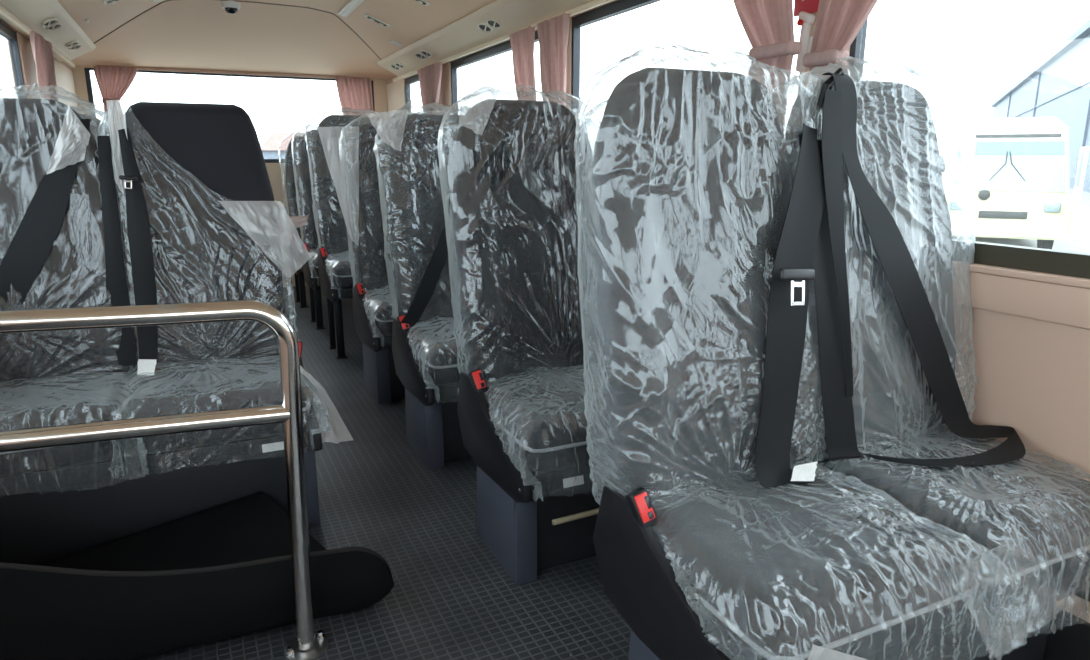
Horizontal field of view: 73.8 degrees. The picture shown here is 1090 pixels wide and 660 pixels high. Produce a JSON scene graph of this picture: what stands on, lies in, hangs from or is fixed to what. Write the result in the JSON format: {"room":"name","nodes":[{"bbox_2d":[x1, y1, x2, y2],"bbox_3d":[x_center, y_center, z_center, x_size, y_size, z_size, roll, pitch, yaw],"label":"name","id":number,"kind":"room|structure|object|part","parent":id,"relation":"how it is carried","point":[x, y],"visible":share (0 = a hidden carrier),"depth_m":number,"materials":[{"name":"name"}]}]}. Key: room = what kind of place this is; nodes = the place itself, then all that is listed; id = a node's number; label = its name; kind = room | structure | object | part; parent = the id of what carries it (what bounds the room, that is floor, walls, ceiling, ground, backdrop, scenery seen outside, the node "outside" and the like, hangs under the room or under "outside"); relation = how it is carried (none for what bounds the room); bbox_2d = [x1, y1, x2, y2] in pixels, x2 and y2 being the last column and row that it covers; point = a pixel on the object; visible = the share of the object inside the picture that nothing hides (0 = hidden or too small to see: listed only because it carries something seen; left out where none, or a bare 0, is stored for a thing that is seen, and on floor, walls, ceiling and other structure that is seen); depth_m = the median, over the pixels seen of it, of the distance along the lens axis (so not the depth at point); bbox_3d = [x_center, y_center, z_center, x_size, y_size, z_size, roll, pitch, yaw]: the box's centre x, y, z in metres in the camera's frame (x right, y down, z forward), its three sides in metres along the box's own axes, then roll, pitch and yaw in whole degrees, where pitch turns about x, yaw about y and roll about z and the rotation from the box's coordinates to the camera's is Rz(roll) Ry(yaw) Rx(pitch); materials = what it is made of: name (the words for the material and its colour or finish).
{"room":"vehicle interior","nodes":[
{"label":"vehicle interior","id":0,"kind":"room"},
{"bbox_2d":[0,19,71,70],"bbox_3d":[-1.610,-0.330,1.696,0.074,1.980,8.300,-6,15,-25],"label":"wall","id":1,"kind":"structure","parent":0,"point":[1,20],"depth_m":3.60,"materials":[{"name":"beige plastic"}]},
{"bbox_2d":[0,21,25,97],"bbox_3d":[-2.268,-0.891,2.959,0.034,0.828,1.520,-6,15,-25],"label":"window","id":2,"kind":"structure","parent":1,"relation":"in","point":[6,32],"depth_m":3.54,"materials":[{"name":"grey rubber"}]},
{"bbox_2d":[0,4,74,67],"bbox_3d":[-1.438,-0.929,1.365,0.020,0.022,7.780,-6,15,-25],"label":"trim","id":3,"kind":"structure","parent":1,"relation":"attached to","point":[3,11],"depth_m":3.31,"materials":[{"name":"beige plastic"}]},
{"bbox_2d":[7,32,78,113],"bbox_3d":[-2.998,-1.246,4.453,0.054,0.830,1.880,-6,15,-25],"label":"trim","id":4,"kind":"structure","parent":1,"relation":"attached to","point":[64,76],"depth_m":3.81,"materials":[{"name":"beige plastic"}]},
{"bbox_2d":[29,31,57,100],"bbox_3d":[-2.528,-1.153,3.715,0.041,0.649,0.420,-6,15,-25],"label":"curtain","id":5,"kind":"object","parent":1,"relation":"hanging from","point":[41,48],"visible":0.43,"depth_m":3.57,"materials":[{"name":"pink fabric"}]},
{"bbox_2d":[0,0,95,61],"bbox_3d":[-1.358,-0.994,1.297,0.219,0.145,7.640,-6,15,-25],"label":"trim","id":6,"kind":"structure","parent":1,"relation":"attached to","point":[32,13],"depth_m":3.55,"materials":[{"name":"beige plastic"}]},
{"bbox_2d":[41,18,61,30],"bbox_3d":[-2.441,-1.511,3.592,0.069,0.041,0.246,-6,15,-25],"label":"air vent","id":7,"kind":"object","parent":1,"relation":"attached to","point":[51,24],"visible":1,"depth_m":3.58,"materials":[{"name":"beige plastic"}]},
{"bbox_2d":[65,40,80,50],"bbox_3d":[-2.768,-1.670,4.260,0.069,0.041,0.246,-6,15,-25],"label":"air vent","id":8,"kind":"object","parent":1,"relation":"attached to","point":[73,45],"visible":1,"depth_m":4.25,"materials":[{"name":"beige plastic"}]},
{"bbox_2d":[72,65,386,286],"bbox_3d":[-2.373,-1.315,5.846,2.360,1.980,0.060,-6,15,-25],"label":"wall","id":9,"kind":"structure","parent":0,"point":[380,92],"depth_m":5.93,"materials":[{"name":"beige plastic"}]},
{"bbox_2d":[93,65,137,125],"bbox_3d":[-3.109,-1.639,5.319,0.285,0.554,0.052,-6,15,-25],"label":"curtain","id":10,"kind":"object","parent":9,"relation":"hanging from","point":[113,82],"visible":0.47,"depth_m":5.27,"materials":[{"name":"pink fabric"}]},
{"bbox_2d":[84,68,374,162],"bbox_3d":[-2.387,-1.667,5.752,2.075,0.670,0.046,-6,15,-25],"label":"window","id":11,"kind":"structure","parent":9,"relation":"in","point":[87,70],"depth_m":5.56,"materials":[{"name":"grey rubber"}]},
{"bbox_2d":[95,65,367,78],"bbox_3d":[-2.350,-1.997,5.635,1.960,0.025,0.023,-6,15,-25],"label":"trim","id":12,"kind":"structure","parent":9,"relation":"attached to","point":[139,68],"depth_m":5.59,"materials":[{"name":"beige plastic"}]},
{"bbox_2d":[71,0,396,79],"bbox_3d":[-2.039,-1.982,4.966,2.260,0.285,1.496,-6,15,-25],"label":"ceiling","id":13,"kind":"structure","parent":9,"relation":"attached to","point":[187,34],"depth_m":4.94,"materials":[{"name":"beige plastic"}]},
{"bbox_2d":[335,77,373,114],"bbox_3d":[-1.571,-1.784,6.037,0.300,0.604,0.041,-6,15,-25],"label":"curtain","id":14,"kind":"object","parent":9,"relation":"hanging from","point":[356,93],"visible":0.38,"depth_m":6.00,"materials":[{"name":"pink fabric"}]},
{"bbox_2d":[58,0,495,58],"bbox_3d":[-0.438,-1.205,1.691,2.260,0.285,7.650,-6,15,-25],"label":"ceiling","id":15,"kind":"structure","parent":0,"point":[410,21],"depth_m":4.11,"materials":[{"name":"beige plastic"}]},
{"bbox_2d":[103,0,117,3],"bbox_3d":[-2.166,-1.685,3.686,0.141,0.061,0.058,-6,15,-25],"label":"reading lamp","id":16,"kind":"object","parent":15,"relation":"attached to","point":[104,1],"visible":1,"depth_m":3.67,"materials":[{"name":"beige plastic"}]},
{"bbox_2d":[220,0,240,13],"bbox_3d":[-1.850,-1.896,4.279,0.110,0.066,0.110,-6,15,-25],"label":"dome camera","id":17,"kind":"object","parent":15,"relation":"attached to","point":[231,7],"visible":1,"depth_m":4.25,"materials":[{"name":"white plastic"}]},
{"bbox_2d":[94,0,380,59],"bbox_3d":[-1.898,-1.918,4.676,1.968,0.222,0.856,-6,15,-25],"label":"trim","id":18,"kind":"structure","parent":15,"relation":"attached to","point":[166,0],"depth_m":4.36,"materials":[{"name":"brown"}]},
{"bbox_2d":[338,0,364,16],"bbox_3d":[0.204,-1.230,1.492,0.055,0.022,6.760,-6,15,-25],"label":"trim","id":19,"kind":"structure","parent":15,"relation":"attached to","point":[352,5],"depth_m":4.22,"materials":[{"name":"beige plastic"}]},
{"bbox_2d":[364,14,389,26],"bbox_3d":[-1.000,-1.846,4.331,0.141,0.061,0.058,-6,15,-25],"label":"reading lamp","id":20,"kind":"object","parent":15,"relation":"attached to","point":[370,17],"visible":1,"depth_m":4.31,"materials":[{"name":"beige plastic"}]},
{"bbox_2d":[390,39,402,46],"bbox_3d":[-0.962,-1.858,4.699,0.071,0.032,0.075,-6,15,-25],"label":"reading lamp","id":21,"kind":"object","parent":15,"relation":"attached to","point":[399,44],"visible":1,"depth_m":4.69,"materials":[{"name":"beige plastic"}]},
{"bbox_2d":[416,0,429,5],"bbox_3d":[-0.656,-1.682,3.673,0.141,0.061,0.058,-6,15,-25],"label":"reading lamp","id":22,"kind":"object","parent":15,"relation":"attached to","point":[426,3],"visible":1,"depth_m":3.68,"materials":[{"name":"beige plastic"}]},
{"bbox_2d":[141,285,630,659],"bbox_3d":[-0.578,0.549,2.409,2.380,0.060,8.420,-6,15,-25],"label":"floor","id":23,"kind":"structure","parent":0,"point":[450,597],"depth_m":1.92,"materials":[{"name":"plastic"}]},
{"bbox_2d":[0,300,327,659],"bbox_3d":[-0.878,0.346,1.360,0.863,0.820,0.094,-6,15,-25],"label":"grab rail","id":24,"kind":"object","parent":23,"relation":"on","point":[307,644],"visible":1,"depth_m":1.40,"materials":[{"name":"silver metal"}]},
{"bbox_2d":[0,83,352,564],"bbox_3d":[-1.142,-0.042,2.030,1.047,1.266,0.691,-6,15,-25],"label":"seat","id":25,"kind":"object","parent":23,"relation":"on","point":[193,215],"visible":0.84,"depth_m":2.05,"materials":[{"name":"black fabric"}]},
{"bbox_3d":[-1.460,-0.221,2.054,0.442,0.842,0.243,-6,15,-25],"label":"backrest","id":26,"kind":"part","parent":25,"relation":"part of","materials":[{"name":"black fabric"}]},
{"bbox_2d":[0,376,132,476],"bbox_3d":[-1.342,0.248,1.912,0.436,0.135,0.420,-6,15,-25],"label":"seat cushion","id":27,"kind":"object","parent":25,"relation":"on","point":[54,461],"depth_m":1.82,"materials":[{"name":"black fabric"}]},
{"bbox_3d":[-1.143,0.309,2.047,0.865,0.050,0.410,-6,15,-25],"label":"seat frame","id":28,"kind":"part","parent":25,"relation":"part of","materials":[{"name":"black"}]},
{"bbox_3d":[-1.055,-0.265,2.241,0.442,0.842,0.243,-6,15,-25],"label":"backrest","id":29,"kind":"part","parent":25,"relation":"part of","materials":[{"name":"black fabric"}]},
{"bbox_2d":[130,358,307,453],"bbox_3d":[-0.938,0.204,2.099,0.436,0.135,0.420,-6,15,-25],"label":"seat cushion","id":30,"kind":"object","parent":25,"relation":"on","point":[207,380],"depth_m":1.97,"materials":[{"name":"black fabric"}]},
{"bbox_3d":[-0.756,0.404,2.240,0.057,0.300,0.302,-6,15,-25],"label":"pedestal panel","id":31,"kind":"part","parent":25,"relation":"part of","materials":[{"name":"grey metal"}]},
{"bbox_2d":[70,105,308,390],"bbox_3d":[-1.450,-0.212,2.744,1.147,1.266,0.706,-6,15,-25],"label":"seat","id":32,"kind":"object","parent":23,"relation":"on","point":[298,221],"visible":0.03,"depth_m":2.73,"materials":[{"name":"clear plastic"}]},
{"bbox_3d":[-1.799,-0.385,2.748,0.442,0.842,0.243,-6,15,-25],"label":"backrest","id":33,"kind":"part","parent":32,"relation":"part of","materials":[{"name":"black fabric"}]},
{"bbox_3d":[-1.482,0.145,2.741,0.865,0.050,0.410,-6,15,-25],"label":"seat frame","id":34,"kind":"part","parent":32,"relation":"part of","materials":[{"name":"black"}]},
{"bbox_2d":[0,491,393,659],"bbox_3d":[-0.925,0.490,1.716,1.009,0.379,0.552,-6,15,-25],"label":"panel","id":35,"kind":"object","parent":23,"relation":"on","point":[223,571],"visible":0.96,"depth_m":1.59,"materials":[{"name":"black plastic"}]},
{"bbox_2d":[278,129,309,307],"bbox_3d":[-1.453,-0.868,5.501,0.968,1.271,0.694,-6,15,-25],"label":"seat","id":36,"kind":"object","parent":23,"relation":"on","point":[289,174],"visible":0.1,"depth_m":5.41,"materials":[{"name":"black fabric"}]},
{"bbox_3d":[-1.735,-1.047,5.536,0.442,0.842,0.243,-6,15,-25],"label":"backrest","id":37,"kind":"part","parent":36,"relation":"part of","materials":[{"name":"black fabric"}]},
{"bbox_3d":[-1.858,-0.343,5.472,0.056,0.262,0.059,-6,15,-25],"label":"leg","id":38,"kind":"part","parent":36,"relation":"part of","materials":[{"name":"black paint"}]},
{"bbox_3d":[-1.759,-0.295,5.270,0.056,0.262,0.059,-6,15,-25],"label":"leg","id":39,"kind":"part","parent":36,"relation":"part of","materials":[{"name":"black paint"}]},
{"bbox_2d":[291,123,325,329],"bbox_3d":[-1.128,-0.717,4.830,0.968,1.286,0.693,-6,15,-25],"label":"seat","id":40,"kind":"object","parent":23,"relation":"on","point":[310,268],"visible":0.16,"depth_m":4.74,"materials":[{"name":"clear plastic"}]},
{"bbox_3d":[-1.408,-0.908,4.863,0.442,0.842,0.243,-6,15,-25],"label":"backrest","id":41,"kind":"part","parent":40,"relation":"part of","materials":[{"name":"black fabric"}]},
{"bbox_3d":[-1.532,-0.194,4.802,0.056,0.282,0.059,-6,15,-25],"label":"leg","id":42,"kind":"part","parent":40,"relation":"part of","materials":[{"name":"black paint"}]},
{"bbox_2d":[310,251,318,276],"bbox_3d":[-1.291,-0.439,4.722,0.436,0.135,0.420,-6,15,-25],"label":"seat cushion","id":43,"kind":"object","parent":40,"relation":"on","point":[314,259],"depth_m":4.51,"materials":[{"name":"clear plastic"}]},
{"bbox_3d":[-1.433,-0.146,4.599,0.056,0.282,0.059,-6,15,-25],"label":"leg","id":44,"kind":"part","parent":40,"relation":"part of","materials":[{"name":"black paint"}]},
{"bbox_2d":[317,114,404,403],"bbox_3d":[-0.466,-0.376,3.436,1.057,1.266,0.695,-6,15,-25],"label":"seat","id":45,"kind":"object","parent":23,"relation":"on","point":[349,153],"visible":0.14,"depth_m":3.34,"materials":[{"name":"clear plastic"}]},
{"bbox_3d":[-0.707,-0.561,3.490,0.442,0.842,0.243,-6,15,-25],"label":"backrest","id":46,"kind":"part","parent":45,"relation":"part of","materials":[{"name":"black fabric"}]},
{"bbox_3d":[-0.776,0.148,3.319,0.057,0.300,0.302,-6,15,-25],"label":"pedestal panel","id":47,"kind":"part","parent":45,"relation":"part of","materials":[{"name":"grey plastic"}]},
{"bbox_2d":[364,291,398,335],"bbox_3d":[-0.590,-0.092,3.348,0.436,0.135,0.420,-6,15,-25],"label":"seat cushion","id":48,"kind":"object","parent":45,"relation":"on","point":[380,302],"depth_m":3.14,"materials":[{"name":"black fabric"}]},
{"bbox_3d":[-0.403,-0.030,3.478,0.865,0.050,0.410,-6,15,-25],"label":"seat frame","id":49,"kind":"part","parent":45,"relation":"part of","materials":[{"name":"black metal"}]},
{"bbox_2d":[305,106,453,358],"bbox_3d":[-0.805,-0.587,4.155,0.968,1.346,0.694,-6,15,-25],"label":"seat","id":50,"kind":"object","parent":23,"relation":"on","point":[336,280],"visible":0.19,"depth_m":4.06,"materials":[{"name":"clear plastic"}]},
{"bbox_3d":[-1.210,-0.062,4.125,0.056,0.337,0.059,-6,15,-25],"label":"leg","id":51,"kind":"part","parent":50,"relation":"part of","materials":[{"name":"black paint"}]},
{"bbox_3d":[-1.111,-0.014,3.923,0.056,0.337,0.059,-6,15,-25],"label":"leg","id":52,"kind":"part","parent":50,"relation":"part of","materials":[{"name":"black paint"}]},
{"bbox_3d":[-1.087,-0.802,4.181,0.442,0.842,0.243,-6,15,-25],"label":"backrest","id":53,"kind":"part","parent":50,"relation":"part of","materials":[{"name":"black fabric"}]},
{"bbox_2d":[328,255,357,288],"bbox_3d":[-0.970,-0.334,4.039,0.436,0.135,0.420,-6,15,-25],"label":"seat cushion","id":54,"kind":"object","parent":50,"relation":"on","point":[340,266],"depth_m":3.80,"materials":[{"name":"clear plastic"}]},
{"bbox_3d":[-0.782,-0.271,4.168,0.865,0.050,0.410,-6,15,-25],"label":"seat frame","id":55,"kind":"part","parent":50,"relation":"part of","materials":[{"name":"black"}]},
{"bbox_2d":[366,100,598,469],"bbox_3d":[-0.111,-0.221,2.772,1.000,1.271,0.695,-6,15,-25],"label":"seat","id":56,"kind":"object","parent":23,"relation":"on","point":[424,348],"visible":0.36,"depth_m":2.69,"materials":[{"name":"clear plastic"}]},
{"bbox_3d":[-0.445,0.309,2.643,0.057,0.300,0.302,-6,15,-25],"label":"pedestal panel","id":57,"kind":"part","parent":56,"relation":"part of","materials":[{"name":"grey metal"}]},
{"bbox_3d":[-0.377,-0.401,2.813,0.442,0.842,0.243,-6,15,-25],"label":"backrest","id":58,"kind":"part","parent":56,"relation":"part of","materials":[{"name":"black fabric"}]},
{"bbox_2d":[408,321,465,384],"bbox_3d":[-0.260,0.068,2.672,0.436,0.135,0.420,-6,15,-25],"label":"seat cushion","id":59,"kind":"object","parent":56,"relation":"on","point":[441,355],"depth_m":2.47,"materials":[{"name":"black fabric"}]},
{"bbox_3d":[-0.072,0.130,2.801,0.865,0.050,0.410,-6,15,-25],"label":"seat frame","id":60,"kind":"part","parent":56,"relation":"part of","materials":[{"name":"black plastic"}]},
{"bbox_3d":[0.028,-0.445,3.001,0.442,0.842,0.243,-6,15,-25],"label":"backrest","id":61,"kind":"part","parent":56,"relation":"part of","materials":[{"name":"clear plastic"}]},
{"bbox_2d":[437,70,609,585],"bbox_3d":[0.239,-0.068,2.088,0.973,1.289,0.700,-6,15,-25],"label":"seat","id":62,"kind":"object","parent":23,"relation":"on","point":[523,423],"visible":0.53,"depth_m":2.02,"materials":[{"name":"black fabric"}]},
{"bbox_3d":[-0.110,0.472,1.957,0.057,0.300,0.302,-6,15,-25],"label":"pedestal panel","id":63,"kind":"part","parent":62,"relation":"part of","materials":[{"name":"grey metal"}]},
{"bbox_3d":[-0.042,-0.238,2.128,0.442,0.842,0.243,-6,15,-25],"label":"backrest","id":64,"kind":"part","parent":62,"relation":"part of","materials":[{"name":"black fabric"}]},
{"bbox_2d":[483,369,607,472],"bbox_3d":[0.075,0.231,1.986,0.436,0.135,0.420,-6,15,-25],"label":"seat cushion","id":65,"kind":"object","parent":62,"relation":"on","point":[547,446],"depth_m":1.81,"materials":[{"name":"black fabric"}]},
{"bbox_3d":[0.263,0.293,2.116,0.865,0.050,0.410,-6,15,-25],"label":"seat frame","id":66,"kind":"part","parent":62,"relation":"part of","materials":[{"name":"black"}]},
{"bbox_3d":[0.363,-0.283,2.315,0.442,0.842,0.243,-6,15,-25],"label":"backrest","id":67,"kind":"part","parent":62,"relation":"part of","materials":[{"name":"plastic"}]},
{"bbox_2d":[574,43,1089,659],"bbox_3d":[0.599,0.114,1.364,1.000,1.270,0.725,-6,15,-25],"label":"seat","id":68,"kind":"object","parent":23,"relation":"on","point":[797,469],"visible":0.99,"depth_m":1.34,"materials":[{"name":"black fabric"}]},
{"bbox_3d":[0.239,0.641,1.242,0.057,0.300,0.302,-6,15,-25],"label":"pedestal panel","id":69,"kind":"part","parent":68,"relation":"part of","materials":[{"name":"grey metal"}]},
{"bbox_3d":[0.308,-0.069,1.413,0.442,0.842,0.243,-6,15,-25],"label":"backrest","id":70,"kind":"part","parent":68,"relation":"part of","materials":[{"name":"clear plastic"}]},
{"bbox_2d":[651,476,972,659],"bbox_3d":[0.425,0.400,1.271,0.436,0.135,0.420,-6,15,-25],"label":"seat cushion","id":71,"kind":"object","parent":68,"relation":"on","point":[747,583],"depth_m":1.14,"materials":[{"name":"black fabric"}]},
{"bbox_3d":[0.712,-0.113,1.600,0.442,0.842,0.243,-6,15,-25],"label":"backrest","id":72,"kind":"part","parent":68,"relation":"part of","materials":[{"name":"clear plastic"}]},
{"bbox_3d":[0.613,0.463,1.400,0.865,0.050,0.410,-6,15,-25],"label":"seat frame","id":73,"kind":"part","parent":68,"relation":"part of","materials":[{"name":"black"}]},
{"bbox_2d":[815,435,1089,607],"bbox_3d":[0.829,0.356,1.458,0.436,0.135,0.420,-6,15,-25],"label":"seat cushion","id":74,"kind":"object","parent":68,"relation":"on","point":[959,511],"depth_m":1.32,"materials":[{"name":"black fabric"}]},
{"bbox_2d":[386,0,1089,622],"bbox_3d":[0.454,-0.556,2.651,0.074,1.980,8.300,-6,15,-25],"label":"wall","id":75,"kind":"structure","parent":0,"point":[1031,329],"depth_m":1.53,"materials":[{"name":"beige plastic"}]},
{"bbox_2d":[390,62,404,69],"bbox_3d":[-1.063,-1.900,5.232,0.069,0.041,0.246,-6,15,-25],"label":"air vent","id":76,"kind":"object","parent":75,"relation":"attached to","point":[396,66],"visible":1,"depth_m":5.22,"materials":[{"name":"beige plastic"}]},
{"bbox_2d":[386,79,410,110],"bbox_3d":[-1.196,-1.611,5.992,0.054,0.830,0.570,-6,15,-25],"label":"trim","id":77,"kind":"structure","parent":75,"relation":"attached to","point":[396,98],"depth_m":5.87,"materials":[{"name":"beige plastic"}]},
{"bbox_2d":[405,74,418,114],"bbox_3d":[-0.896,-1.465,5.377,0.034,0.828,0.830,-6,15,-25],"label":"window","id":78,"kind":"structure","parent":75,"relation":"in","point":[413,79],"depth_m":5.64,"materials":[{"name":"grey rubber"}]},
{"bbox_2d":[415,50,431,59],"bbox_3d":[-0.776,-1.761,4.643,0.069,0.041,0.246,-6,15,-25],"label":"air vent","id":79,"kind":"object","parent":75,"relation":"attached to","point":[424,54],"visible":1,"depth_m":4.63,"materials":[{"name":"beige plastic"}]},
{"bbox_2d":[417,61,441,113],"bbox_3d":[-0.758,-1.540,4.806,0.052,0.399,0.540,-6,15,-25],"label":"curtain","id":80,"kind":"object","parent":75,"relation":"hanging from","point":[429,76],"visible":0.7,"depth_m":4.75,"materials":[{"name":"pink fabric"}]},
{"bbox_2d":[437,62,457,114],"bbox_3d":[-0.653,-1.348,4.880,0.054,0.830,0.300,-6,15,-25],"label":"trim","id":81,"kind":"structure","parent":75,"relation":"attached to","point":[445,98],"depth_m":4.75,"materials":[{"name":"beige plastic"}]},
{"bbox_2d":[477,18,501,32],"bbox_3d":[-0.278,-1.519,3.624,0.069,0.041,0.246,-6,15,-25],"label":"air vent","id":82,"kind":"object","parent":75,"relation":"attached to","point":[487,27],"visible":1,"depth_m":3.61,"materials":[{"name":"beige plastic"}]},
{"bbox_2d":[479,25,490,30],"bbox_3d":[-0.304,-1.533,3.678,0.054,0.028,0.098,-6,15,-25],"label":"grille","id":83,"kind":"object","parent":82,"relation":"attached to","point":[481,27],"depth_m":3.68,"materials":[{"name":"grey plastic"}]},
{"bbox_2d":[488,21,499,26],"bbox_3d":[-0.251,-1.507,3.569,0.054,0.028,0.098,-6,15,-25],"label":"grille","id":84,"kind":"object","parent":82,"relation":"attached to","point":[490,23],"depth_m":3.57,"materials":[{"name":"grey plastic"}]},
{"bbox_2d":[451,31,538,114],"bbox_3d":[-0.258,-1.155,4.072,0.034,0.828,1.540,-6,15,-25],"label":"window","id":85,"kind":"structure","parent":75,"relation":"in","point":[505,47],"depth_m":4.31,"materials":[{"name":"grey rubber"}]},
{"bbox_2d":[377,0,614,77],"bbox_3d":[0.477,-1.195,2.146,0.219,0.145,7.640,-6,15,-25],"label":"overhead panel","id":86,"kind":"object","parent":75,"relation":"attached to","point":[463,34],"depth_m":3.78,"materials":[{"name":"beige plastic"}]},
{"bbox_2d":[392,0,613,81],"bbox_3d":[0.488,-1.140,2.255,0.020,0.022,7.780,-6,15,-25],"label":"trim","id":87,"kind":"structure","parent":75,"relation":"attached to","point":[595,3],"depth_m":3.71,"materials":[{"name":"beige plastic"}]},
{"bbox_2d":[509,26,535,100],"bbox_3d":[-0.105,-1.221,3.471,0.040,0.404,0.300,-6,15,-25],"label":"curtain","id":88,"kind":"object","parent":75,"relation":"hanging from","point":[522,41],"visible":0.77,"depth_m":3.43,"materials":[{"name":"pink fabric"}]},
{"bbox_2d":[537,13,569,106],"bbox_3d":[0.032,-1.154,3.190,0.040,0.404,0.300,-6,15,-25],"label":"curtain","id":89,"kind":"object","parent":75,"relation":"hanging from","point":[553,33],"visible":0.84,"depth_m":3.15,"materials":[{"name":"pink fabric"}]},
{"bbox_2d":[566,17,571,110],"bbox_3d":[0.103,-0.981,3.334,0.054,0.830,0.140,-6,15,-25],"label":"trim","id":90,"kind":"structure","parent":75,"relation":"attached to","point":[569,46],"depth_m":3.22,"materials":[{"name":"beige plastic"}]},
{"bbox_2d":[571,0,801,123],"bbox_3d":[0.434,-0.819,2.655,0.034,0.828,1.405,-6,15,-25],"label":"window","id":91,"kind":"structure","parent":75,"relation":"in","point":[619,7],"depth_m":3.10,"materials":[{"name":"grey rubber"}]},
{"bbox_2d":[733,0,800,134],"bbox_3d":[0.590,-0.788,2.070,0.052,0.599,0.341,-6,15,-25],"label":"curtain","id":92,"kind":"object","parent":75,"relation":"hanging from","point":[768,26],"visible":0.54,"depth_m":1.99,"materials":[{"name":"pink fabric"}]},
{"bbox_2d":[796,11,815,71],"bbox_3d":[0.705,-0.784,1.972,0.039,0.156,0.053,-6,15,-25],"label":"hammer","id":93,"kind":"object","parent":75,"relation":"attached to","point":[805,19],"visible":0.88,"depth_m":1.96,"materials":[{"name":"white plastic"}]},
{"bbox_3d":[0.705,-0.772,1.980,0.022,0.130,0.034,-6,15,-25],"label":"handle","id":94,"kind":"part","parent":93,"relation":"part of","materials":[{"name":"white plastic"}]},
{"bbox_2d":[793,0,819,16],"bbox_3d":[0.713,-0.920,1.951,0.007,0.130,0.110,-6,15,-25],"label":"sign","id":95,"kind":"object","parent":75,"relation":"attached to","point":[810,6],"visible":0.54,"depth_m":1.97,"materials":[{"name":"red plastic"}]},
{"bbox_2d":[801,12,849,90],"bbox_3d":[0.769,-0.657,1.970,0.054,0.830,0.155,-6,15,-25],"label":"trim","id":96,"kind":"structure","parent":75,"relation":"attached to","point":[806,83],"depth_m":1.97,"materials":[{"name":"beige plastic"}]},
{"bbox_2d":[803,0,877,84],"bbox_3d":[0.757,-0.707,1.728,0.052,0.599,0.341,-6,15,-25],"label":"curtain","id":97,"kind":"object","parent":75,"relation":"hanging from","point":[838,22],"visible":0.41,"depth_m":1.79,"materials":[{"name":"pink fabric"}]},
{"bbox_2d":[848,18,1089,278],"bbox_3d":[1.213,-0.441,1.063,0.034,0.828,1.910,-6,15,-25],"label":"window","id":98,"kind":"structure","parent":75,"relation":"in","point":[1059,262],"depth_m":1.55,"materials":[{"name":"grey rubber"}]},
{"bbox_2d":[1043,606,1089,659],"bbox_3d":[0.437,0.340,2.855,0.011,0.139,8.300,-6,15,-25],"label":"baseboard","id":99,"kind":"structure","parent":75,"relation":"attached to","point":[1071,641],"depth_m":1.51,"materials":[{"name":"black"}]},
{"label":"outside","id":100,"kind":"structure","parent":0,"visible":0},
{"bbox_2d":[952,188,1089,252],"bbox_3d":[5.180,-6.331,35.170,200.000,0.200,180.000,-6,15,-25],"label":"ground","id":101,"kind":"structure","parent":100,"point":[1079,242],"depth_m":17.18,"materials":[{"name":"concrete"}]},
{"bbox_2d":[260,133,304,158],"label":"window","id":102,"kind":"structure","parent":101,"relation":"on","point":[269,144],"depth_m":54.90,"materials":[{"name":"white"}]},
{"bbox_2d":[940,117,1088,248],"bbox_3d":[10.038,-3.305,16.312,2.400,2.620,6.750,6,15,25],"label":"minibus","id":103,"kind":"object","parent":101,"relation":"on","point":[1021,184],"visible":0.81,"depth_m":13.92,"materials":[{"name":"beige metal"}]},
{"bbox_2d":[940,155,946,171],"bbox_3d":[7.806,-3.272,14.265,0.140,0.340,0.100,6,15,25],"label":"mirror","id":104,"kind":"object","parent":103,"relation":"attached to","point":[943,163],"depth_m":14.22,"materials":[{"name":"grey mirror"}]},
{"bbox_2d":[978,211,1027,218],"bbox_3d":[8.801,-2.213,13.963,0.800,0.140,0.035,6,15,25],"label":"grille","id":105,"kind":"object","parent":103,"relation":"attached to","point":[981,214],"depth_m":13.95,"materials":[{"name":"grey plastic"}]},
{"bbox_3d":[9.642,-2.517,13.141,0.050,1.550,0.530,6,15,25],"label":"door","id":106,"kind":"part","parent":103,"relation":"part of","materials":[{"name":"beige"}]},
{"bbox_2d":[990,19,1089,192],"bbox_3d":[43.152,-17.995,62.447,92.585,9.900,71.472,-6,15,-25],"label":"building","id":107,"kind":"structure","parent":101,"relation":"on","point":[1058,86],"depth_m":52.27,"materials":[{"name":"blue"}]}
]}

